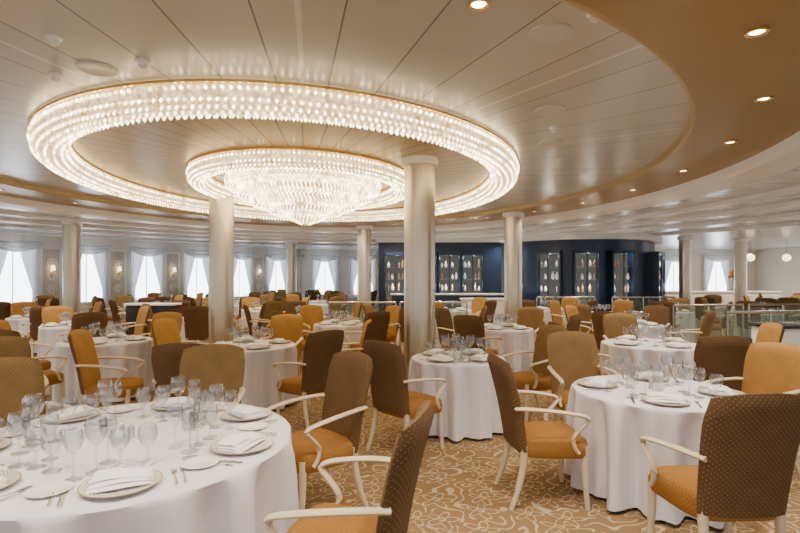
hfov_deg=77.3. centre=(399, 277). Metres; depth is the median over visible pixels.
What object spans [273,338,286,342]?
napkin
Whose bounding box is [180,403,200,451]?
wine glass
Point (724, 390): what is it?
napkin
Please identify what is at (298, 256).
window
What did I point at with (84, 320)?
dining chair
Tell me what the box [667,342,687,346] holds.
napkin
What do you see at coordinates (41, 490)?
bread plate
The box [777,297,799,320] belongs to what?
dining chair
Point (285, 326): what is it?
dining chair
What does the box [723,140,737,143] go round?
recessed light
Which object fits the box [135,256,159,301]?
window
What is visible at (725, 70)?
ceiling
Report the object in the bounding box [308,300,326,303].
tablecloth
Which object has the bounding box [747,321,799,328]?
countertop
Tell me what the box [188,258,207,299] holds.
window
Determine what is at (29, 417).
wine glass
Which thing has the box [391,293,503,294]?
countertop
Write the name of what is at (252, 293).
dining chair
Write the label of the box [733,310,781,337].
tablecloth
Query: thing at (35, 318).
dining chair
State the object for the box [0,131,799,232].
trim
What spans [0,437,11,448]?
charger plate
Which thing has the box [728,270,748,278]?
flower arrangement
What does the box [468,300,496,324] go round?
dining chair
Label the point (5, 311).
dining chair
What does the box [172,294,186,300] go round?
dining chair
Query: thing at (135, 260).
window curtain
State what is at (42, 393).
wine glass
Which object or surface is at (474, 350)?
napkin
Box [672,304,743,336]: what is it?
glass balustrade
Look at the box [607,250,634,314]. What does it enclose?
display cabinet
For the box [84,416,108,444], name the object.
bowl
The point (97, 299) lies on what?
dining chair
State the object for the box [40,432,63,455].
bowl
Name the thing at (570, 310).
dining chair
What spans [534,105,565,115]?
ceiling speaker
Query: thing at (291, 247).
column
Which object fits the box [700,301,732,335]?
dining chair
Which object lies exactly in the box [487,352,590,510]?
dining chair
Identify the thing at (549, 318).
tablecloth
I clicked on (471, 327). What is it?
dining chair
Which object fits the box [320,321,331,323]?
napkin
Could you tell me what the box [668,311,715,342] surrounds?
dining chair
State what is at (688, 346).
charger plate
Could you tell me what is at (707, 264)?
window curtain
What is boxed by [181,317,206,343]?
tablecloth
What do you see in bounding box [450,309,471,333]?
tablecloth
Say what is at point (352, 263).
window curtain
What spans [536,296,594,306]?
glass balustrade
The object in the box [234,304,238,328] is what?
tablecloth
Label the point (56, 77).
smoke detector
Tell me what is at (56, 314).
dining chair
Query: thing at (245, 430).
fork
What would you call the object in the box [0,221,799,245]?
trim
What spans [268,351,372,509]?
dining chair
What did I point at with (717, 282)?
window
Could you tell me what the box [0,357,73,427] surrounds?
dining chair
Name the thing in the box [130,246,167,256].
swag
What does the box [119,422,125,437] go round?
shaker
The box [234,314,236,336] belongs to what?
dining chair
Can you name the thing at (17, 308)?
dining chair
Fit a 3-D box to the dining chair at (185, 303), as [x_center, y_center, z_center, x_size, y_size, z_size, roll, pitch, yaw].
[-5.716,1.078,12.817,0.665,1.056,0.646,0,0,45]
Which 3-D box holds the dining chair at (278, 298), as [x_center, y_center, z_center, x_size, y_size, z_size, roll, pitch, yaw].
[-3.484,1.078,15.417,0.646,1.056,0.665,0,0,45]
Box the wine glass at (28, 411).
[6,411,31,465]
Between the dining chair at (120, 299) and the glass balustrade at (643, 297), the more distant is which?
the dining chair at (120, 299)
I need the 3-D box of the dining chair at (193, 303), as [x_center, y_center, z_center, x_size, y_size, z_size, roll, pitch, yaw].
[-6.083,1.078,15.116,0.646,1.056,0.665,0,0,45]
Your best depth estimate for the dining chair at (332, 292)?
21.54 m
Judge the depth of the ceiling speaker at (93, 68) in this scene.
3.73 m
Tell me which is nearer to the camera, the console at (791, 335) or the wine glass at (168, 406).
the wine glass at (168, 406)
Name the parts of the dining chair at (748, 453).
leg, armrest, leg, seat, leg, backrest, leg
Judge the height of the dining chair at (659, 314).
1.056 m
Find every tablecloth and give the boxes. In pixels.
[0,401,298,532]
[5,316,37,353]
[37,324,70,369]
[52,336,154,404]
[123,306,125,329]
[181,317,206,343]
[213,340,298,409]
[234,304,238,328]
[241,309,268,339]
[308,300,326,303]
[309,304,327,319]
[313,322,362,351]
[345,296,356,313]
[400,319,449,354]
[408,351,505,440]
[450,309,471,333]
[485,325,533,371]
[543,309,566,324]
[563,375,723,528]
[600,338,695,380]
[638,323,663,338]
[668,311,694,341]
[690,306,725,328]
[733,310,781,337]
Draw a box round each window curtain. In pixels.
[0,250,7,274]
[20,247,39,301]
[93,250,108,314]
[129,248,143,302]
[152,253,165,296]
[182,251,194,295]
[202,257,208,291]
[234,258,237,275]
[244,257,253,292]
[266,255,274,291]
[280,260,285,289]
[299,256,301,293]
[311,258,320,289]
[328,258,338,290]
[349,258,356,295]
[371,258,376,307]
[665,260,671,285]
[703,256,713,290]
[721,259,730,290]
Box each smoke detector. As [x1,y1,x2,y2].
[44,33,62,46]
[48,72,63,82]
[135,57,150,68]
[549,126,558,132]
[555,158,562,163]
[586,13,599,22]
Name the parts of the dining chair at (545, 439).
leg, backrest, leg, armrest, seat, armrest, leg, leg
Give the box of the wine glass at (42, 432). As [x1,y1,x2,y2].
[40,432,63,470]
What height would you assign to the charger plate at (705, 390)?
0.020 m
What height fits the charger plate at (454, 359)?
0.020 m
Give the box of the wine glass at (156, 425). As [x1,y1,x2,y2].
[137,425,157,461]
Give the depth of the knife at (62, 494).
1.90 m
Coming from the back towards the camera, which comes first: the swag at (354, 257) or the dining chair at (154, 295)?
the swag at (354, 257)
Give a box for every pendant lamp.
[747,241,754,260]
[782,241,790,260]
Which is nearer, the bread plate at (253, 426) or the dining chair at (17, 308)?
the bread plate at (253, 426)
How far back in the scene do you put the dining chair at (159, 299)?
14.73 m
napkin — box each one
[0,477,6,486]
[45,322,57,325]
[46,405,96,421]
[85,467,154,493]
[93,339,104,342]
[106,333,126,336]
[127,335,143,339]
[153,397,197,406]
[215,431,266,452]
[227,405,265,419]
[233,336,252,340]
[247,343,268,348]
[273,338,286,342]
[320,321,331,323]
[343,321,355,324]
[424,348,445,354]
[428,354,452,360]
[463,348,484,353]
[472,354,487,360]
[487,325,502,328]
[504,323,516,325]
[514,325,526,328]
[585,376,608,386]
[615,339,636,344]
[617,335,636,338]
[634,372,665,379]
[645,322,656,324]
[645,391,686,403]
[663,337,685,341]
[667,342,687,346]
[709,385,732,395]
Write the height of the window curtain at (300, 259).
2.650 m
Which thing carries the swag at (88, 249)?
attached to the window at (90, 282)
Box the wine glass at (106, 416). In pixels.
[84,416,108,470]
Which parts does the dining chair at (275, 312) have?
backrest, leg, seat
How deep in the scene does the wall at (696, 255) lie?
26.00 m
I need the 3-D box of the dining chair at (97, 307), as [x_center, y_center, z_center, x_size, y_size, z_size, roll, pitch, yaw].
[-7.216,1.078,11.483,0.646,1.056,0.665,0,0,45]
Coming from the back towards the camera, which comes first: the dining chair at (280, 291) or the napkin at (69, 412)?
the dining chair at (280, 291)
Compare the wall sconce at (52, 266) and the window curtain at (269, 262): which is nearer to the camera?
the wall sconce at (52, 266)
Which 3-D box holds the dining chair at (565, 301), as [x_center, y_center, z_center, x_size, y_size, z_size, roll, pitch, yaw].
[4.783,1.078,14.384,0.646,1.056,0.665,0,0,45]
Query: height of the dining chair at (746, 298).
1.056 m
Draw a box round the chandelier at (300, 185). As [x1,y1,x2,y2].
[26,78,518,225]
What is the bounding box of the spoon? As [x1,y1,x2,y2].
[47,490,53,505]
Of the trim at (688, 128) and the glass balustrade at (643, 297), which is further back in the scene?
the glass balustrade at (643, 297)
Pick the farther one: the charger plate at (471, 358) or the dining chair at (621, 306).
the dining chair at (621, 306)
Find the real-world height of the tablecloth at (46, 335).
0.750 m
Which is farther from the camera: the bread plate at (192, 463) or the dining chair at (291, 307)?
the dining chair at (291, 307)
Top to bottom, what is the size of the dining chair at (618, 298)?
1.056 m
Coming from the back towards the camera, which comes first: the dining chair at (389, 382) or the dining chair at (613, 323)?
the dining chair at (613, 323)
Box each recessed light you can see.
[467,0,489,11]
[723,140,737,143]
[744,26,769,37]
[754,95,773,101]
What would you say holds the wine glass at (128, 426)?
on the tablecloth at (217, 498)
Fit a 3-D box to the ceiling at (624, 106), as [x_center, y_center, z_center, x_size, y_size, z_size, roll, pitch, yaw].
[-1.400,-1.570,7.650,9.700,0.001,11.200,0,0,0]
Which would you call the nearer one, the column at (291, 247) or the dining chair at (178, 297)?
the dining chair at (178, 297)
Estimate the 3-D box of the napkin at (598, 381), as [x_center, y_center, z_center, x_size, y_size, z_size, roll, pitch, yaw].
[1.555,0.809,3.944,0.155,0.047,0.246,0,0,32]
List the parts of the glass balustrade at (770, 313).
post, handrail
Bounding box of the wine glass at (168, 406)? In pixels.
[167,406,183,445]
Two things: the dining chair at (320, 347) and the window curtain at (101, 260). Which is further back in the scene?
the window curtain at (101, 260)
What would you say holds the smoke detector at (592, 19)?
attached to the ceiling at (624, 106)
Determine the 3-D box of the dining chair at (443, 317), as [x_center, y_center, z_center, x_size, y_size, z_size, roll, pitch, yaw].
[0.978,1.078,9.082,0.665,1.056,0.646,0,0,37]
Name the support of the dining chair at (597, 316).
on the floor
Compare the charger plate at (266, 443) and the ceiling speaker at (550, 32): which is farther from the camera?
the ceiling speaker at (550, 32)
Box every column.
[60,221,82,314]
[209,188,233,343]
[285,242,297,293]
[356,225,372,320]
[401,155,438,379]
[502,212,523,323]
[677,237,692,310]
[733,238,748,320]
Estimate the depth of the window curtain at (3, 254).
15.66 m
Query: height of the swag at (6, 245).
0.380 m
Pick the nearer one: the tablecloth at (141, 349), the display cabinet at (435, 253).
the tablecloth at (141, 349)
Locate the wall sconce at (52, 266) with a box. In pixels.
[50,265,55,275]
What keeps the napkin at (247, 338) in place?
on the charger plate
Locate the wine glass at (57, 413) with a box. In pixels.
[40,413,59,460]
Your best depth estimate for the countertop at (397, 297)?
15.94 m
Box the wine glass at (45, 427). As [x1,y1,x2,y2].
[24,427,47,468]
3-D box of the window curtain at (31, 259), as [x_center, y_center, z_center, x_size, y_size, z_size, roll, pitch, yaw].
[-12.046,0.205,16.238,0.061,2.650,0.620,0,0,35]
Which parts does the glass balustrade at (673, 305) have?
post, handrail, post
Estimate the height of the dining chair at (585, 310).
1.056 m
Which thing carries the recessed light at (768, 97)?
in the ceiling at (725, 70)
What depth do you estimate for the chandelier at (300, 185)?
5.76 m
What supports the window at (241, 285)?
in the wall at (48, 241)
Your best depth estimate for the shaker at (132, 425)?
2.64 m
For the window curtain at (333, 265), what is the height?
2.650 m
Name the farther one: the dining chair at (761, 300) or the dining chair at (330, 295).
the dining chair at (330, 295)
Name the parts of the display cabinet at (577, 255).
panel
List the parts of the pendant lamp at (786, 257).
lamp shade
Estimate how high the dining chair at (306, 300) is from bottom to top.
1.056 m
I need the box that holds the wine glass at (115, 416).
[98,416,117,461]
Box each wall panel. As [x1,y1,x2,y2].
[40,246,61,304]
[109,249,125,300]
[166,252,179,300]
[253,256,262,293]
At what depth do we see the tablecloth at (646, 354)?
6.03 m
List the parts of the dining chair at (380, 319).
armrest, seat, backrest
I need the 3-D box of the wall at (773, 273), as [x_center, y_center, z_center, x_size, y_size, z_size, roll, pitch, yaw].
[18.600,0.075,11.000,0.200,3.050,30.000,0,0,0]
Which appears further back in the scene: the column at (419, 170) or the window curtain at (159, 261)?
the window curtain at (159, 261)
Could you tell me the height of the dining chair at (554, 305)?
1.056 m
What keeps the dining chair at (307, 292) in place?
on the floor
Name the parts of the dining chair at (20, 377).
backrest, armrest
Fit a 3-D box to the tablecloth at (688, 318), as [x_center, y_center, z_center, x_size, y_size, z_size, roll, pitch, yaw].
[6.893,1.225,12.708,1.046,0.750,1.044,0,0,27]
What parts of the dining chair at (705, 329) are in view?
armrest, armrest, backrest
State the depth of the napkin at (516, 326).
8.27 m
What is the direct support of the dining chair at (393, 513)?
on the floor
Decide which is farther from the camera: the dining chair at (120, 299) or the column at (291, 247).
the column at (291, 247)
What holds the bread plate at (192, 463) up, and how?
on the tablecloth at (217, 498)
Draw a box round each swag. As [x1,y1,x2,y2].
[0,239,42,251]
[81,244,110,254]
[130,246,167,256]
[183,249,208,258]
[234,251,255,259]
[267,253,285,260]
[310,255,338,261]
[349,255,376,260]
[665,255,678,261]
[704,255,732,261]
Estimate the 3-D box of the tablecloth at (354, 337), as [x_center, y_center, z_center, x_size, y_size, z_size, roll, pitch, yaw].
[-1.113,1.225,9.299,1.044,0.750,1.030,0,0,20]
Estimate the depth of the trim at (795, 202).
13.74 m
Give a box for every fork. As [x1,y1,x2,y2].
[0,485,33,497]
[171,467,178,483]
[179,466,186,481]
[244,430,276,433]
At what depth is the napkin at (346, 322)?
9.02 m
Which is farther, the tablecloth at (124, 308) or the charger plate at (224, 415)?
the tablecloth at (124, 308)
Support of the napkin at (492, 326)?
on the charger plate
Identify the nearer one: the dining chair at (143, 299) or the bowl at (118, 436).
the bowl at (118, 436)
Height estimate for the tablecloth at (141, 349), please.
0.750 m
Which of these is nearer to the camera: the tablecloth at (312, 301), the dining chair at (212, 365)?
the dining chair at (212, 365)
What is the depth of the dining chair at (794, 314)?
12.29 m
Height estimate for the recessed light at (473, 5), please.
0.013 m
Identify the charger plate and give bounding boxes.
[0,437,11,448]
[0,470,20,488]
[41,409,99,422]
[77,468,162,498]
[124,337,147,340]
[151,399,200,409]
[210,435,272,454]
[220,407,271,420]
[245,346,270,349]
[268,340,291,343]
[427,358,455,361]
[468,357,487,361]
[577,379,617,387]
[613,342,638,345]
[630,374,669,380]
[641,395,690,405]
[664,344,691,347]
[697,387,744,395]
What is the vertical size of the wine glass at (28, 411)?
0.240 m
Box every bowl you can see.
[6,411,31,439]
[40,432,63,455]
[62,429,83,453]
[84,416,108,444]
[107,430,124,444]
[454,352,460,358]
[653,383,664,391]
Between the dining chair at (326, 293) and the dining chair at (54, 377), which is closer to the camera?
the dining chair at (54, 377)
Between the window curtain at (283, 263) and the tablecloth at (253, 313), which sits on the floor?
the tablecloth at (253, 313)
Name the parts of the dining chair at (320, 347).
leg, armrest, seat, leg, leg, backrest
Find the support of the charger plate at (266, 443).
on the tablecloth at (217, 498)
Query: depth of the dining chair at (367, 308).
10.63 m
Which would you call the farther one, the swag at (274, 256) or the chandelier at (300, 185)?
the swag at (274, 256)
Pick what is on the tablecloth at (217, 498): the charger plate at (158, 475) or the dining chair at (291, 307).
the charger plate at (158, 475)
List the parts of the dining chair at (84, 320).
backrest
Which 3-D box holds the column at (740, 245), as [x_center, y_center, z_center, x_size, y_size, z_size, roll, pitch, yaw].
[12.600,0.075,18.500,0.490,3.049,0.490,0,0,0]
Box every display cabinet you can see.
[384,253,403,310]
[435,253,436,292]
[437,253,460,292]
[461,253,483,292]
[536,251,562,307]
[572,250,599,310]
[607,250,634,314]
[649,251,664,305]
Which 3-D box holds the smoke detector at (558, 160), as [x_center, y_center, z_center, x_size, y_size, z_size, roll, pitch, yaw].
[2.100,-1.540,6.600,0.100,0.059,0.100,0,0,0]
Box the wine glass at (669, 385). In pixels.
[660,355,673,386]
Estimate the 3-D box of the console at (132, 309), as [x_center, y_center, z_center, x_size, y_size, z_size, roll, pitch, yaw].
[-5.900,1.100,11.950,1.200,1.000,0.450,0,0,0]
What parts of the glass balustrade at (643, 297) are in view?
handrail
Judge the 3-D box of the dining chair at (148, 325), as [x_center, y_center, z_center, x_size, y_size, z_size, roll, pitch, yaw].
[-5.242,1.078,10.883,0.665,1.056,0.646,0,0,-13]
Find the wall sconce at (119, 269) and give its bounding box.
[117,266,121,275]
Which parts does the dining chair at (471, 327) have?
backrest, seat, armrest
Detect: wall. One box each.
[0,233,299,321]
[300,250,755,308]
[379,243,500,310]
[501,239,654,319]
[756,247,799,296]
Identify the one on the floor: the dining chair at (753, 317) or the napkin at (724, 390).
the dining chair at (753, 317)
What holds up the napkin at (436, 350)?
on the charger plate
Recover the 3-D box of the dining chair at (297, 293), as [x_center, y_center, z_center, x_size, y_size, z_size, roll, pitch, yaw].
[-3.884,1.078,19.283,0.665,1.056,0.646,0,0,45]
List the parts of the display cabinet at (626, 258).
panel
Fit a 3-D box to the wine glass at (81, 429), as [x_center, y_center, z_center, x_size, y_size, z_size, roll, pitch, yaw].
[-1.374,0.744,2.104,0.078,0.210,0.078,0,0,0]
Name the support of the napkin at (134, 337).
on the charger plate at (144, 337)
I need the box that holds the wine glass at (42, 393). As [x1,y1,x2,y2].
[23,393,44,440]
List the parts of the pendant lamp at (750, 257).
lamp shade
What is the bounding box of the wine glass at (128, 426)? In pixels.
[109,426,130,467]
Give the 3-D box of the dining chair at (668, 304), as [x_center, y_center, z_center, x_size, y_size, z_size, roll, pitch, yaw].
[6.319,1.078,11.928,0.646,1.056,0.665,0,0,37]
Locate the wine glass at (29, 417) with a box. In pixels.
[9,417,30,452]
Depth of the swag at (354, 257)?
25.74 m
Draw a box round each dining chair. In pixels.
[0,301,10,319]
[0,320,52,394]
[0,329,67,409]
[0,336,48,392]
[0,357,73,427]
[10,301,37,316]
[13,330,29,337]
[22,306,48,356]
[35,295,54,302]
[37,298,58,305]
[40,306,72,325]
[45,298,52,305]
[60,312,107,339]
[67,329,144,407]
[81,295,96,311]
[92,301,102,311]
[95,297,123,331]
[108,300,125,332]
[109,306,150,335]
[115,295,132,327]
[138,297,156,302]
[140,312,181,345]
[142,303,152,336]
[147,293,161,297]
[151,318,208,398]
[151,343,203,397]
[152,344,244,403]
[156,297,169,302]
[171,300,190,316]
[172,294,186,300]
[174,295,183,300]
[183,306,208,342]
[186,296,195,305]
[195,293,203,305]
[201,297,208,305]
[203,301,208,306]
[234,296,251,326]
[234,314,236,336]
[236,302,266,339]
[241,297,259,309]
[243,304,270,338]
[248,292,259,295]
[255,301,282,337]
[259,294,267,306]
[259,314,302,375]
[263,400,433,532]
[267,292,274,300]
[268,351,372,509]
[272,310,314,365]
[272,330,343,427]
[275,296,285,312]
[277,289,285,296]
[284,298,308,311]
[285,301,305,313]
[286,294,298,301]
[290,292,301,300]
[300,305,323,352]
[305,290,314,296]
[309,291,320,299]
[321,290,329,300]
[322,296,342,319]
[322,319,372,404]
[325,294,339,319]
[331,291,347,314]
[332,302,361,320]
[337,294,347,321]
[345,311,389,351]
[362,340,446,450]
[363,304,390,342]
[371,291,376,311]
[385,305,400,343]
[399,309,403,353]
[435,302,443,308]
[435,308,456,350]
[453,315,501,354]
[454,305,486,349]
[468,297,486,316]
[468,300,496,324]
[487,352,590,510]
[502,324,567,421]
[517,307,543,346]
[522,299,547,324]
[534,313,581,340]
[546,331,620,420]
[547,322,610,401]
[548,300,566,326]
[561,297,578,308]
[564,305,593,334]
[569,304,593,333]
[588,299,597,311]
[591,311,615,351]
[603,313,648,339]
[612,300,633,314]
[617,298,641,318]
[639,393,799,532]
[642,305,669,338]
[651,302,681,337]
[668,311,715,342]
[668,335,752,390]
[669,298,689,310]
[694,297,718,332]
[700,298,730,335]
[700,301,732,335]
[703,342,799,477]
[704,294,721,303]
[735,301,767,335]
[744,295,749,300]
[755,298,777,309]
[755,323,784,342]
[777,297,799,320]
[788,314,799,320]
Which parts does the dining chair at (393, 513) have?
armrest, seat, armrest, backrest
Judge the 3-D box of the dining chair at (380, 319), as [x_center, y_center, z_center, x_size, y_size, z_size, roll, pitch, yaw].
[-0.518,1.078,8.528,0.646,1.056,0.665,0,0,-37]
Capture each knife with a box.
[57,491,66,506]
[219,460,242,462]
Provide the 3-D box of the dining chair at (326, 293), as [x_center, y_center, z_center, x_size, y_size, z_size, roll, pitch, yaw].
[-3.428,1.078,22.082,0.665,1.056,0.646,0,0,-37]
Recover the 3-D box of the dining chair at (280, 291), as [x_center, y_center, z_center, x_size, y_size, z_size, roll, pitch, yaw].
[-5.683,1.078,24.584,0.665,1.056,0.646,0,0,45]
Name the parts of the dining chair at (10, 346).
backrest, armrest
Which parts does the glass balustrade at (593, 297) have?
handrail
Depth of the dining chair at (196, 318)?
9.92 m
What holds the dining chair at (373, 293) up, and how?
on the floor
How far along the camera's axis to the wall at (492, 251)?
17.50 m
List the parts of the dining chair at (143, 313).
armrest, armrest, backrest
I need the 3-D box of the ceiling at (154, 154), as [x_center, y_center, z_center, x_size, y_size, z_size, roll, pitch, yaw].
[-1.500,-1.566,7.950,6.000,0.001,7.600,0,0,0]
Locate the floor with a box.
[33,309,799,532]
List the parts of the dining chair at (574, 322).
backrest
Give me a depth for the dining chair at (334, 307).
15.21 m
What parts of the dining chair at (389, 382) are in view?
leg, backrest, leg, seat, armrest, leg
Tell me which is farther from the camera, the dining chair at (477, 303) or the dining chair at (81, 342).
the dining chair at (477, 303)
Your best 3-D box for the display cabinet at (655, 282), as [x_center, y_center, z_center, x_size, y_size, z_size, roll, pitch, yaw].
[8.632,0.365,16.746,0.320,2.470,0.780,0,0,42]
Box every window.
[0,251,31,302]
[81,254,101,303]
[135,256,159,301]
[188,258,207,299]
[234,260,248,297]
[265,255,284,291]
[298,256,298,291]
[315,262,333,295]
[354,276,372,295]
[665,262,678,290]
[708,262,726,290]
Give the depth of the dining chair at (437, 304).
11.54 m
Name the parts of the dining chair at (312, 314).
backrest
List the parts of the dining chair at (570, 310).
backrest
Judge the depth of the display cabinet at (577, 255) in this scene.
15.86 m
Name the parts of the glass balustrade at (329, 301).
post, handrail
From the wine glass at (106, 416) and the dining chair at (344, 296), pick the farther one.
the dining chair at (344, 296)
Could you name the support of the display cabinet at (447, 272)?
on the floor
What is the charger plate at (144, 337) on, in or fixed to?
on the tablecloth at (141, 349)
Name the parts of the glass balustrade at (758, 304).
post, handrail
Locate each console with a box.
[123,303,181,336]
[459,298,503,324]
[747,321,799,346]
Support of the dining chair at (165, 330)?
on the floor
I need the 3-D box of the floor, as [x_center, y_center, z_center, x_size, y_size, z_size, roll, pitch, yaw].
[0.000,1.650,11.000,40.000,0.100,36.000,0,0,0]
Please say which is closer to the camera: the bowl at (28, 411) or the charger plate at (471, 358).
the bowl at (28, 411)
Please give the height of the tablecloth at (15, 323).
0.750 m
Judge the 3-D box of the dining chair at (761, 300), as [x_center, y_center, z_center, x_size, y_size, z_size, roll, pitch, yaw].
[9.983,1.078,13.684,0.646,1.056,0.665,0,0,45]
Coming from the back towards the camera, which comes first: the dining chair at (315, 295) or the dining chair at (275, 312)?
the dining chair at (315, 295)
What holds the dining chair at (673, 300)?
on the floor
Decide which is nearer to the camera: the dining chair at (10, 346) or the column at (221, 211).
the dining chair at (10, 346)
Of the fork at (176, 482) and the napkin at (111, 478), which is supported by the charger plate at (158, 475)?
the napkin at (111, 478)
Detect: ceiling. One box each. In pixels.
[0,0,689,215]
[0,0,799,226]
[0,167,799,249]
[72,115,489,209]
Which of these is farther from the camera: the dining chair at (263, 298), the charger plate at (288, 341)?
the dining chair at (263, 298)
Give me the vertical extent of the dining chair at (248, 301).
1.056 m
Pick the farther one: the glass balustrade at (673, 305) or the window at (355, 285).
the window at (355, 285)
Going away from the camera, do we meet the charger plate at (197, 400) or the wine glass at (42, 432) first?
the wine glass at (42, 432)
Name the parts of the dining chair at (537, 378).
armrest, leg, seat, leg, armrest, backrest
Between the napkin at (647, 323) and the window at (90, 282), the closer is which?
the napkin at (647, 323)
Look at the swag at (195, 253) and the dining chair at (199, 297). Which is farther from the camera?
the swag at (195, 253)
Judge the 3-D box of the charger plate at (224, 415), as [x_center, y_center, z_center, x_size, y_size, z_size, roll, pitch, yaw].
[-0.943,0.839,3.068,0.304,0.020,0.304,0,0,-41]
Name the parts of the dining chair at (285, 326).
backrest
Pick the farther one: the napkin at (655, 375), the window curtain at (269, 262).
the window curtain at (269, 262)
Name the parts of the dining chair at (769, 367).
armrest, backrest, armrest, leg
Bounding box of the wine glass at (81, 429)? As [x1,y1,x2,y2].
[62,429,83,478]
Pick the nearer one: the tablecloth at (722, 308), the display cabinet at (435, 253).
the tablecloth at (722, 308)
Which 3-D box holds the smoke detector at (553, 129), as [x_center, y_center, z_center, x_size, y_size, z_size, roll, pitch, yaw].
[1.600,-1.540,5.200,0.100,0.059,0.100,0,0,0]
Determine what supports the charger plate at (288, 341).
on the tablecloth at (260, 380)
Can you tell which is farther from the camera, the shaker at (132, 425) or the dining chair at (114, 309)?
the dining chair at (114, 309)
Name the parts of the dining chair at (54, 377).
backrest, armrest, seat, leg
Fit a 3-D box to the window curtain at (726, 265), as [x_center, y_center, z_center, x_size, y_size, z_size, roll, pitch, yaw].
[16.810,0.205,25.860,0.620,2.650,0.061,0,0,0]
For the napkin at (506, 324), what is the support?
on the charger plate
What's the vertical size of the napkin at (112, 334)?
0.047 m
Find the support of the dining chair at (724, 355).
on the floor
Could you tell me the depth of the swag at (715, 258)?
25.74 m
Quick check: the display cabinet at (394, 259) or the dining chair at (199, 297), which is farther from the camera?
the dining chair at (199, 297)
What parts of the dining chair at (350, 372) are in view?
armrest, leg, seat, armrest, backrest, leg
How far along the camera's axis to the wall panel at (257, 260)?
23.86 m
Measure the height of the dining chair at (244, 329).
1.056 m
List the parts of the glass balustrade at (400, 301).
handrail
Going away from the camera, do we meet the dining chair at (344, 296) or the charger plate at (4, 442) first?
the charger plate at (4, 442)
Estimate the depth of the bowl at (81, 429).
2.09 m
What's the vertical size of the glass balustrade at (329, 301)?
1.047 m
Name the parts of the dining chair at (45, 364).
backrest, armrest, seat, leg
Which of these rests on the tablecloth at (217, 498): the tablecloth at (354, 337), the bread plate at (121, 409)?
the bread plate at (121, 409)
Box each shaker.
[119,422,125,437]
[128,423,135,438]
[648,378,652,388]
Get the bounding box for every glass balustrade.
[328,301,396,344]
[398,301,467,344]
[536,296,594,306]
[612,296,674,306]
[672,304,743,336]
[726,310,799,335]
[748,303,799,337]
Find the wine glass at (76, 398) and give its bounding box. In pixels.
[60,398,77,428]
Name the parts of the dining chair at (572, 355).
leg, armrest, seat, backrest, armrest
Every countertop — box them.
[123,303,181,305]
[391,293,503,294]
[391,293,503,327]
[459,298,503,299]
[665,291,781,292]
[665,291,781,316]
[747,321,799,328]
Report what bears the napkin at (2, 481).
on the charger plate at (10, 477)
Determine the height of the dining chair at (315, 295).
1.056 m
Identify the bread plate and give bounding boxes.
[0,428,32,436]
[23,481,73,497]
[106,406,134,412]
[180,456,218,468]
[198,404,224,410]
[238,422,267,430]
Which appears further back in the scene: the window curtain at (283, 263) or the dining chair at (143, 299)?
the window curtain at (283, 263)
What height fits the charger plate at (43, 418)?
0.020 m
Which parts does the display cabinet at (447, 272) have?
panel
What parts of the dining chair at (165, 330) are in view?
backrest, armrest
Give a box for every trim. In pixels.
[0,0,695,221]
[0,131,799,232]
[0,185,799,235]
[0,200,799,238]
[0,211,799,242]
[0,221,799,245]
[375,236,503,242]
[501,232,662,244]
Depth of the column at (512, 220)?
11.23 m
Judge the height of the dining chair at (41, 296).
1.056 m
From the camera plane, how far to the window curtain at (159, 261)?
19.86 m
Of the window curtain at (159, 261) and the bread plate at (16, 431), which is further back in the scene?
the window curtain at (159, 261)
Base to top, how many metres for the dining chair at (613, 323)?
1.056 m
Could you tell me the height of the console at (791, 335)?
0.950 m
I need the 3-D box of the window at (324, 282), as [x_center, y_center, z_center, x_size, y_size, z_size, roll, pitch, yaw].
[-3.900,-0.100,25.960,1.280,2.040,0.080,0,0,0]
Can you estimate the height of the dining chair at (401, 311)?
1.056 m
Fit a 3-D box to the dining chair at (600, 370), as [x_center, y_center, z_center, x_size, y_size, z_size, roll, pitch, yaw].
[2.213,1.078,6.294,0.665,1.056,0.646,0,0,-6]
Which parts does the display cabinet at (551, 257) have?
panel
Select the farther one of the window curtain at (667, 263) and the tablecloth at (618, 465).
the window curtain at (667, 263)
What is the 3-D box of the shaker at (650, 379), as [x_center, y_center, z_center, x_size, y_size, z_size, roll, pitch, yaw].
[1.920,0.808,3.830,0.040,0.082,0.040,0,0,0]
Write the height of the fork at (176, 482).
0.005 m
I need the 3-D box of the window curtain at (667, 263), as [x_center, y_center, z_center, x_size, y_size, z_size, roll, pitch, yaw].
[13.790,0.205,25.860,0.620,2.650,0.061,0,0,0]
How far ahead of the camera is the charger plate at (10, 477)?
2.10 m
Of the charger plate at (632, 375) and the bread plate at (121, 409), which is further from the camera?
the charger plate at (632, 375)
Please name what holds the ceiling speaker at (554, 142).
attached to the ceiling at (624, 106)
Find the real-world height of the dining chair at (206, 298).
1.056 m
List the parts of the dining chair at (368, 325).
armrest, armrest, backrest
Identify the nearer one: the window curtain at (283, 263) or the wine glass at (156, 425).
the wine glass at (156, 425)
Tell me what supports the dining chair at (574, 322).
on the floor
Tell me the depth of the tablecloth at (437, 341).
10.01 m
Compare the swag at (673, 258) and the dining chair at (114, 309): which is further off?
the swag at (673, 258)
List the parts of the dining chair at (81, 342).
leg, backrest, leg, armrest, seat, armrest, leg, leg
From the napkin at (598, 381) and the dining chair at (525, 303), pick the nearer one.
the napkin at (598, 381)
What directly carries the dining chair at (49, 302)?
on the floor
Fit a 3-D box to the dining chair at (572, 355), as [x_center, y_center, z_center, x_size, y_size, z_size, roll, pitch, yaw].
[1.766,1.078,4.887,0.646,1.056,0.665,0,0,-3]
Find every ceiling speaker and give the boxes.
[75,61,118,76]
[528,22,572,43]
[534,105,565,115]
[538,139,563,146]
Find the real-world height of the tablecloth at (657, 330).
0.750 m
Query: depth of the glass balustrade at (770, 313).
8.45 m
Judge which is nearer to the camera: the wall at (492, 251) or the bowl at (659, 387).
the bowl at (659, 387)
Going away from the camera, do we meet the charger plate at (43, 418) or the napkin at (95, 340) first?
the charger plate at (43, 418)

